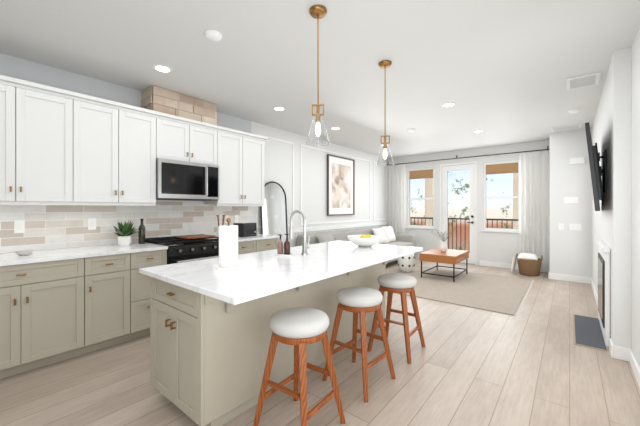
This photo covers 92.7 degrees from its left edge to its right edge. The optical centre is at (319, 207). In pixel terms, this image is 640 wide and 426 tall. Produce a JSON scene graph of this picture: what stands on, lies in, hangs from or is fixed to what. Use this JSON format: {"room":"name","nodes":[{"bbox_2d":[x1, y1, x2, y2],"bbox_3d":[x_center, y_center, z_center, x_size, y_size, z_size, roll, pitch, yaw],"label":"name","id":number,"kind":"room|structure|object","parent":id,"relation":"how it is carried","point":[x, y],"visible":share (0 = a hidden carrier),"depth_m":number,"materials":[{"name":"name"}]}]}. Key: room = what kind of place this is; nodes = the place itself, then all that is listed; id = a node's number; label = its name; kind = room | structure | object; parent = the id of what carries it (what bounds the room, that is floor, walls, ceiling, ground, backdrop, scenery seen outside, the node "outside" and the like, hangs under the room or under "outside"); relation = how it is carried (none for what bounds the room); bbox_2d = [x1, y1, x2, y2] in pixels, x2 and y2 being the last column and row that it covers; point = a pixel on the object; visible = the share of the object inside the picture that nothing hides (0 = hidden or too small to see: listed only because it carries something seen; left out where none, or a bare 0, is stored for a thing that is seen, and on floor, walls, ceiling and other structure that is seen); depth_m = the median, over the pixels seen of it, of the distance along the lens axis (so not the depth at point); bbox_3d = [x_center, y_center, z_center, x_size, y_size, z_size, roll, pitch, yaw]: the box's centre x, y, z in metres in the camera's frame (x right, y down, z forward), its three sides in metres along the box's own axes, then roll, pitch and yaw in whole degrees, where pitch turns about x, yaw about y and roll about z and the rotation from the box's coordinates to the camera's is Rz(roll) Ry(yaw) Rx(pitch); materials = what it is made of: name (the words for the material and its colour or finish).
{"room":"kitchen and living room","nodes":[
{"label":"kitchen and living room","id":0,"kind":"room"},
{"bbox_2d":[0,53,386,253],"bbox_3d":[-1.455,-0.030,4.519,0.164,2.700,10.650,0,0,39],"label":"wall","id":1,"kind":"structure","parent":0,"point":[295,166],"depth_m":4.08,"materials":[{"name":"white paint"}]},
{"bbox_2d":[0,79,27,202],"bbox_3d":[-2.788,-0.548,2.502,0.344,0.985,0.496,0,0,39],"label":"upper cabinet","id":2,"kind":"object","parent":1,"relation":"attached to","point":[13,95],"depth_m":2.53,"materials":[{"name":"white wood"}]},
{"bbox_2d":[28,83,83,202],"bbox_3d":[-2.547,-0.548,2.796,0.344,0.985,0.496,0,0,39],"label":"upper cabinet","id":3,"kind":"object","parent":1,"relation":"attached to","point":[58,146],"depth_m":2.74,"materials":[{"name":"white wood"}]},
{"bbox_2d":[84,95,159,202],"bbox_3d":[-2.211,-0.548,3.206,0.344,0.985,0.796,0,0,39],"label":"upper cabinet","id":4,"kind":"object","parent":1,"relation":"attached to","point":[122,144],"depth_m":3.13,"materials":[{"name":"white wood"}]},
{"bbox_2d":[141,85,216,124],"bbox_3d":[-1.733,-1.227,3.822,0.305,0.302,0.831,0,0,39],"label":"hood chimney","id":5,"kind":"object","parent":1,"relation":"attached to","point":[160,99],"visible":0.83,"depth_m":3.64,"materials":[{"name":"stone"}]},
{"bbox_2d":[160,115,219,166],"bbox_3d":[-1.717,-0.798,3.809,0.344,0.485,0.764,0,0,39],"label":"upper cabinet","id":6,"kind":"object","parent":1,"relation":"attached to","point":[180,139],"depth_m":3.69,"materials":[{"name":"white wood"}]},
{"bbox_2d":[156,158,218,200],"bbox_3d":[-1.679,-0.325,3.777,0.445,0.454,0.756,0,0,39],"label":"microwave","id":7,"kind":"object","parent":6,"relation":"attached to","point":[183,180],"visible":0.94,"depth_m":3.62,"materials":[{"name":"silver metal"}]},
{"bbox_2d":[204,127,266,205],"bbox_3d":[-1.223,-0.548,4.414,0.344,0.985,0.798,0,0,39],"label":"upper cabinet","id":8,"kind":"object","parent":1,"relation":"attached to","point":[241,169],"depth_m":4.28,"materials":[{"name":"white wood"}]},
{"bbox_2d":[257,222,386,233],"bbox_3d":[0.414,0.422,6.671,0.030,0.065,4.650,0,0,39],"label":"trim","id":9,"kind":"structure","parent":1,"relation":"attached to","point":[333,227],"depth_m":6.55,"materials":[{"name":"white wood"}]},
{"bbox_2d":[327,154,354,215],"bbox_3d":[0.478,-0.480,6.716,0.035,1.280,1.000,0,0,39],"label":"framed art","id":10,"kind":"object","parent":1,"relation":"attached to","point":[340,185],"visible":1,"depth_m":6.69,"materials":[{"name":"beige paper"}]},
{"bbox_2d":[0,259,639,425],"bbox_3d":[0.273,1.370,3.104,4.630,0.100,10.650,0,0,39],"label":"floor","id":11,"kind":"structure","parent":0,"point":[531,363],"depth_m":2.32,"materials":[{"name":"brown wood"}]},
{"bbox_2d":[0,258,95,378],"bbox_3d":[-2.562,0.878,2.565,0.614,0.886,0.920,0,0,39],"label":"base cabinet","id":12,"kind":"object","parent":11,"relation":"on","point":[57,305],"depth_m":2.49,"materials":[{"name":"beige wood"}]},
{"bbox_2d":[0,242,167,265],"bbox_3d":[-2.728,0.420,2.346,0.634,0.030,2.776,0,0,39],"label":"countertop","id":13,"kind":"structure","parent":12,"relation":"on","point":[134,248],"depth_m":2.76,"materials":[{"name":"white stone"}]},
{"bbox_2d":[15,250,33,255],"bbox_3d":[-2.535,0.385,2.618,0.120,0.040,0.118,0,0,39],"label":"bowl","id":14,"kind":"object","parent":13,"relation":"on","point":[23,252],"visible":1,"depth_m":2.56,"materials":[{"name":"white ceramic"}]},
{"bbox_2d":[114,220,140,245],"bbox_3d":[-2.105,0.265,3.276,0.335,0.280,0.334,0,0,39],"label":"potted plant","id":15,"kind":"object","parent":13,"relation":"on","point":[126,231],"visible":1,"depth_m":3.25,"materials":[{"name":"green plant"}]},
{"bbox_2d":[138,219,144,243],"bbox_3d":[-2.023,0.263,3.465,0.070,0.285,0.070,0,0,39],"label":"oil bottle","id":16,"kind":"object","parent":13,"relation":"on","point":[141,236],"visible":0.98,"depth_m":3.44,"materials":[{"name":"green glass"}]},
{"bbox_2d":[96,254,131,349],"bbox_3d":[-2.211,0.878,2.994,0.614,0.886,0.421,0,0,39],"label":"base cabinet","id":17,"kind":"object","parent":11,"relation":"on","point":[113,271],"depth_m":2.86,"materials":[{"name":"beige wood"}]},
{"bbox_2d":[132,250,166,338],"bbox_3d":[-1.985,0.878,3.269,0.614,0.886,0.407,0,0,39],"label":"base cabinet","id":18,"kind":"object","parent":11,"relation":"on","point":[150,258],"depth_m":3.05,"materials":[{"name":"beige wood"}]},
{"bbox_2d":[145,234,218,264],"bbox_3d":[-1.576,0.837,3.693,0.711,0.966,0.756,0,0,39],"label":"range","id":19,"kind":"object","parent":11,"relation":"on","point":[184,248],"visible":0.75,"depth_m":3.48,"materials":[{"name":"black metal"}]},
{"bbox_2d":[215,238,259,253],"bbox_3d":[-1.220,0.878,4.204,0.614,0.886,0.474,0,0,39],"label":"base cabinet","id":20,"kind":"object","parent":11,"relation":"on","point":[243,247],"depth_m":4.05,"materials":[{"name":"beige wood"}]},
{"bbox_2d":[216,234,278,241],"bbox_3d":[-1.097,0.420,4.338,0.634,0.030,0.836,0,0,39],"label":"countertop","id":21,"kind":"structure","parent":20,"relation":"on","point":[251,238],"depth_m":4.19,"materials":[{"name":"white stone"}]},
{"bbox_2d":[216,215,225,236],"bbox_3d":[-1.372,0.251,4.227,0.158,0.308,0.155,0,0,39],"label":"utensil crock","id":22,"kind":"object","parent":21,"relation":"on","point":[218,223],"visible":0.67,"depth_m":4.18,"materials":[{"name":"white ceramic"}]},
{"bbox_2d":[233,222,256,236],"bbox_3d":[-1.073,0.308,4.395,0.212,0.194,0.280,0,0,31],"label":"toaster","id":23,"kind":"object","parent":21,"relation":"on","point":[246,229],"visible":0.94,"depth_m":4.30,"materials":[{"name":"black metal"}]},
{"bbox_2d":[260,238,278,250],"bbox_3d":[-0.973,0.878,4.505,0.614,0.886,0.420,0,0,39],"label":"base cabinet","id":24,"kind":"object","parent":11,"relation":"on","point":[266,244],"depth_m":4.32,"materials":[{"name":"beige wood"}]},
{"bbox_2d":[261,181,287,242],"bbox_3d":[-0.754,0.434,5.140,0.121,1.770,0.582,0,0,39],"label":"floor mirror","id":25,"kind":"object","parent":11,"relation":"on","point":[274,215],"depth_m":5.17,"materials":[{"name":"silver glass"}]},
{"bbox_2d":[150,257,398,425],"bbox_3d":[-0.187,0.884,2.698,0.792,0.872,2.220,0,0,39],"label":"kitchen island","id":26,"kind":"object","parent":11,"relation":"on","point":[211,331],"depth_m":1.92,"materials":[{"name":"beige wood"}]},
{"bbox_2d":[139,241,422,304],"bbox_3d":[-0.081,0.432,2.648,1.100,0.032,2.324,0,0,39],"label":"island countertop","id":27,"kind":"structure","parent":26,"relation":"on","point":[263,273],"depth_m":2.06,"materials":[{"name":"white stone"}]},
{"bbox_2d":[216,218,240,269],"bbox_3d":[-0.633,0.241,2.110,0.170,0.348,0.170,0,0,39],"label":"paper towel holder","id":28,"kind":"object","parent":27,"relation":"on","point":[228,246],"visible":1,"depth_m":2.05,"materials":[{"name":"white paper"}]},
{"bbox_2d":[274,234,293,255],"bbox_3d":[-0.318,0.321,2.690,0.210,0.189,0.130,0,0,39],"label":"soap tray","id":29,"kind":"object","parent":27,"relation":"on","point":[283,249],"visible":1,"depth_m":2.67,"materials":[{"name":"brown glass"}]},
{"bbox_2d":[289,210,309,254],"bbox_3d":[-0.186,0.216,2.782,0.220,0.398,0.096,0,0,39],"label":"faucet","id":30,"kind":"object","parent":27,"relation":"on","point":[305,247],"visible":1,"depth_m":2.71,"materials":[{"name":"silver metal"}]},
{"bbox_2d":[347,234,381,246],"bbox_3d":[0.485,0.352,3.308,0.380,0.126,0.380,0,0,39],"label":"fruit bowl","id":31,"kind":"object","parent":27,"relation":"on","point":[368,240],"visible":1,"depth_m":3.20,"materials":[{"name":"white ceramic"}]},
{"bbox_2d":[253,307,345,425],"bbox_3d":[-0.122,0.978,1.832,0.417,0.685,0.417,0,0,35],"label":"stool","id":32,"kind":"object","parent":11,"relation":"on","point":[299,328],"visible":1,"depth_m":1.76,"materials":[{"name":"brown wood"}]},
{"bbox_2d":[296,226,414,262],"bbox_3d":[0.982,0.905,6.678,0.880,0.830,3.550,0,0,39],"label":"sofa","id":33,"kind":"object","parent":11,"relation":"on","point":[405,239],"visible":0.25,"depth_m":6.79,"materials":[{"name":"grey fabric"}]},
{"bbox_2d":[317,234,333,242],"bbox_3d":[0.135,0.680,5.769,0.205,0.356,0.440,0,0,39],"label":"sofa pillow","id":34,"kind":"object","parent":33,"relation":"on","point":[321,238],"depth_m":5.69,"materials":[{"name":"white fabric"}]},
{"bbox_2d":[372,226,395,243],"bbox_3d":[1.604,0.661,7.565,0.216,0.393,0.960,0,0,39],"label":"sofa pillow","id":35,"kind":"object","parent":33,"relation":"on","point":[387,234],"depth_m":7.53,"materials":[{"name":"white fabric"}]},
{"bbox_2d":[323,287,395,402],"bbox_3d":[0.302,0.978,2.350,0.436,0.685,0.436,0,0,39],"label":"stool","id":36,"kind":"object","parent":11,"relation":"on","point":[362,301],"visible":1,"depth_m":2.27,"materials":[{"name":"brown wood"}]},
{"bbox_2d":[367,273,424,363],"bbox_3d":[0.720,0.978,2.861,0.436,0.685,0.436,0,0,39],"label":"stool","id":37,"kind":"object","parent":11,"relation":"on","point":[401,284],"visible":0.98,"depth_m":2.78,"materials":[{"name":"brown wood"}]},
{"bbox_2d":[386,265,533,315],"bbox_3d":[2.161,1.314,5.442,2.550,0.012,2.360,0,0,39],"label":"rug","id":38,"kind":"object","parent":11,"relation":"on","point":[498,294],"visible":0.69,"depth_m":4.90,"materials":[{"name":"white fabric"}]},
{"bbox_2d":[398,253,414,271],"bbox_3d":[1.786,1.088,6.318,0.350,0.440,0.350,0,0,39],"label":"garden stool","id":39,"kind":"object","parent":38,"relation":"on","point":[406,263],"visible":0.75,"depth_m":6.18,"materials":[{"name":"white ceramic"}]},
{"bbox_2d":[419,248,468,281],"bbox_3d":[2.418,1.079,5.904,0.644,0.458,0.940,0,0,39],"label":"coffee table","id":40,"kind":"object","parent":38,"relation":"on","point":[450,256],"visible":1,"depth_m":5.66,"materials":[{"name":"brown wood"}]},
{"bbox_2d":[433,229,453,251],"bbox_3d":[2.386,0.625,5.898,0.413,0.451,0.442,0,0,39],"label":"vase","id":41,"kind":"object","parent":40,"relation":"on","point":[443,246],"visible":1,"depth_m":5.83,"materials":[{"name":"ceramic"}]},
{"bbox_2d":[511,253,542,275],"bbox_3d":[4.112,1.113,6.068,0.505,0.415,0.420,0,0,39],"label":"basket","id":42,"kind":"object","parent":11,"relation":"on","point":[529,264],"visible":1,"depth_m":5.92,"materials":[{"name":"wicker"}]},
{"bbox_2d":[573,314,606,350],"bbox_3d":[2.882,1.315,3.288,0.235,0.011,1.060,0,0,39],"label":"mat","id":43,"kind":"object","parent":11,"relation":"on","point":[587,331],"visible":1,"depth_m":3.19,"materials":[{"name":"grey fabric"}]},
{"bbox_2d":[0,0,639,157],"bbox_3d":[0.273,-1.430,3.104,4.630,0.100,10.650,0,0,39],"label":"ceiling","id":44,"kind":"structure","parent":0,"point":[498,72],"depth_m":2.78,"materials":[{"name":"paint"}]},
{"bbox_2d":[153,65,171,72],"bbox_3d":[-1.559,-1.376,3.021,0.168,0.006,0.168,0,0,12],"label":"recessed light","id":45,"kind":"object","parent":44,"relation":"in","point":[162,68],"depth_m":3.01,"materials":[{"name":"white plastic"}]},
{"bbox_2d":[205,30,221,41],"bbox_3d":[-0.846,-1.363,2.424,0.128,0.032,0.128,0,0,-6],"label":"smoke detector","id":46,"kind":"object","parent":44,"relation":"attached to","point":[210,35],"depth_m":2.40,"materials":[{"name":"white plastic"}]},
{"bbox_2d":[273,107,284,110],"bbox_3d":[-0.565,-1.376,4.236,0.168,0.006,0.168,0,0,12],"label":"recessed light","id":47,"kind":"object","parent":44,"relation":"in","point":[275,108],"depth_m":4.22,"materials":[{"name":"white plastic"}]},
{"bbox_2d":[306,5,329,145],"bbox_3d":[-0.014,-0.913,2.131,0.170,0.932,0.170,0,0,39],"label":"pendant light","id":48,"kind":"object","parent":44,"relation":"hanging from","point":[317,12],"visible":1,"depth_m":2.12,"materials":[{"name":"gold metal"}]},
{"bbox_2d":[376,60,393,165],"bbox_3d":[0.620,-0.895,2.904,0.170,0.967,0.170,0,0,39],"label":"pendant light","id":49,"kind":"object","parent":44,"relation":"hanging from","point":[384,64],"visible":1,"depth_m":2.90,"materials":[{"name":"gold metal"}]},
{"bbox_2d":[442,103,454,106],"bbox_3d":[1.718,-1.376,4.073,0.168,0.006,0.168,0,0,30],"label":"recessed light","id":50,"kind":"object","parent":44,"relation":"in","point":[446,104],"depth_m":4.07,"materials":[{"name":"white plastic"}]},
{"bbox_2d":[551,124,580,131],"bbox_3d":[4.218,-1.373,5.232,0.400,0.012,0.300,0,0,39],"label":"wall jog","id":51,"kind":"object","parent":44,"relation":"in","point":[568,127],"visible":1,"depth_m":5.20,"materials":[{"name":"white paint"}]},
{"bbox_2d":[568,109,579,112],"bbox_3d":[3.579,-1.363,4.294,0.128,0.032,0.128,0,0,-6],"label":"smoke detector","id":52,"kind":"object","parent":44,"relation":"attached to","point":[572,110],"depth_m":4.26,"materials":[{"name":"white plastic"}]},
{"bbox_2d":[567,72,600,89],"bbox_3d":[2.853,-1.373,3.312,0.270,0.012,0.380,0,0,39],"label":"ceiling vent","id":53,"kind":"object","parent":44,"relation":"in","point":[586,80],"visible":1,"depth_m":3.30,"materials":[{"name":"white metal"}]},
{"bbox_2d":[387,140,549,267],"bbox_3d":[3.327,-0.030,7.389,3.630,2.700,0.150,0,0,39],"label":"wall","id":54,"kind":"structure","parent":0,"point":[501,247],"depth_m":7.01,"materials":[{"name":"white paint"}]},
{"bbox_2d":[405,167,435,228],"bbox_3d":[2.619,-0.250,7.920,0.780,1.560,0.145,0,0,39],"label":"window","id":55,"kind":"structure","parent":54,"relation":"in","point":[420,173],"depth_m":7.94,"materials":[{"name":"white glass"}]},
{"bbox_2d":[440,161,476,264],"bbox_3d":[3.340,0.120,7.365,0.840,2.400,0.141,0,0,39],"label":"door","id":56,"kind":"structure","parent":54,"relation":"attached to","point":[445,169],"depth_m":7.27,"materials":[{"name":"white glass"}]},
{"bbox_2d":[391,146,549,164],"bbox_3d":[3.253,-1.210,7.290,3.600,0.080,0.092,0,0,39],"label":"curtain rod","id":57,"kind":"object","parent":54,"relation":"attached to","point":[476,156],"visible":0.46,"depth_m":6.96,"materials":[{"name":"black metal"}]},
{"bbox_2d":[387,165,404,233],"bbox_3d":[2.046,0.075,8.231,0.540,2.450,0.056,0,0,39],"label":"curtain","id":58,"kind":"object","parent":57,"relation":"hanging from","point":[396,198],"visible":0.73,"depth_m":8.21,"materials":[{"name":"white fabric"}]},
{"bbox_2d":[520,151,548,271],"bbox_3d":[4.414,0.075,6.293,0.500,2.450,0.056,0,0,39],"label":"curtain","id":59,"kind":"object","parent":57,"relation":"hanging from","point":[534,202],"visible":0.96,"depth_m":6.28,"materials":[{"name":"white fabric"}]},
{"bbox_2d":[481,160,519,232],"bbox_3d":[4.027,-0.250,6.767,0.780,1.560,0.145,0,0,39],"label":"window","id":60,"kind":"structure","parent":54,"relation":"in","point":[503,167],"depth_m":6.78,"materials":[{"name":"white glass"}]},
{"bbox_2d":[480,261,547,272],"bbox_3d":[4.172,1.265,6.590,1.310,0.110,0.015,0,0,39],"label":"baseboard","id":61,"kind":"structure","parent":54,"relation":"attached to","point":[482,263],"depth_m":6.76,"materials":[{"name":"white wood"}]},
{"bbox_2d":[550,129,591,277],"bbox_3d":[4.855,-0.030,5.718,0.850,2.700,0.800,0,0,39],"label":"wall","id":62,"kind":"structure","parent":0,"point":[570,252],"depth_m":5.49,"materials":[{"name":"white paint"}]},
{"bbox_2d":[549,272,589,283],"bbox_3d":[4.488,1.265,5.491,0.570,0.110,0.015,0,0,39],"label":"baseboard","id":63,"kind":"structure","parent":62,"relation":"attached to","point":[580,279],"depth_m":5.47,"materials":[{"name":"white wood"}]},
{"bbox_2d":[559,157,583,229],"bbox_3d":[4.502,-0.249,5.466,0.358,1.292,0.035,0,0,39],"label":"light switches","id":64,"kind":"object","parent":62,"relation":"attached to","point":[578,160],"visible":1,"depth_m":5.45,"materials":[{"name":"white plastic"}]},
{"bbox_2d":[592,26,639,367],"bbox_3d":[1.710,-0.030,1.411,0.260,2.700,9.850,0,0,39],"label":"wall","id":65,"kind":"structure","parent":0,"point":[616,217],"depth_m":2.66,"materials":[{"name":"white paint"}]},
{"bbox_2d":[590,277,597,307],"bbox_3d":[4.026,1.265,4.459,0.019,0.110,2.200,0,0,39],"label":"baseboard","id":66,"kind":"structure","parent":65,"relation":"attached to","point":[591,281],"depth_m":4.52,"materials":[{"name":"white wood"}]},
{"bbox_2d":[585,122,606,210],"bbox_3d":[2.993,-0.390,3.299,0.154,0.839,1.250,0,0,43],"label":"wall-mounted tv","id":67,"kind":"object","parent":65,"relation":"attached to","point":[596,170],"visible":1,"depth_m":2.96,"materials":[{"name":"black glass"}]},
{"bbox_2d":[597,240,609,346],"bbox_3d":[3.030,0.853,3.270,0.045,0.935,1.000,0,0,39],"label":"fireplace","id":68,"kind":"object","parent":65,"relation":"attached to","point":[604,284],"visible":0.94,"depth_m":2.99,"materials":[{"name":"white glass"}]},
{"bbox_2d":[623,347,639,387],"bbox_3d":[0.657,1.265,0.186,0.040,0.110,6.320,0,0,39],"label":"baseboard","id":69,"kind":"structure","parent":65,"relation":"attached to","point":[628,355],"depth_m":2.48,"materials":[{"name":"white wood"}]},
{"label":"outside","id":70,"kind":"structure","parent":0,"visible":0},
{"bbox_2d":[410,170,512,250],"bbox_3d":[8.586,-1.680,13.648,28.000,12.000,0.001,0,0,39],"label":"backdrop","id":71,"kind":"structure","parent":70,"point":[491,184],"depth_m":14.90,"materials":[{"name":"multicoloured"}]},
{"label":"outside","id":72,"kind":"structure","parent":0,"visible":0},
{"bbox_3d":[4.074,1.390,7.748,4.630,0.100,1.348,0,0,39],"label":"floor","id":73,"kind":"structure","parent":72,"visible":0},
{"bbox_2d":[410,173,517,252],"bbox_3d":[4.406,-0.120,8.153,4.930,2.920,0.400,0,0,39],"label":"balcony","id":74,"kind":"object","parent":73,"relation":"on","point":[429,203],"depth_m":8.57,"materials":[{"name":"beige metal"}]}
]}

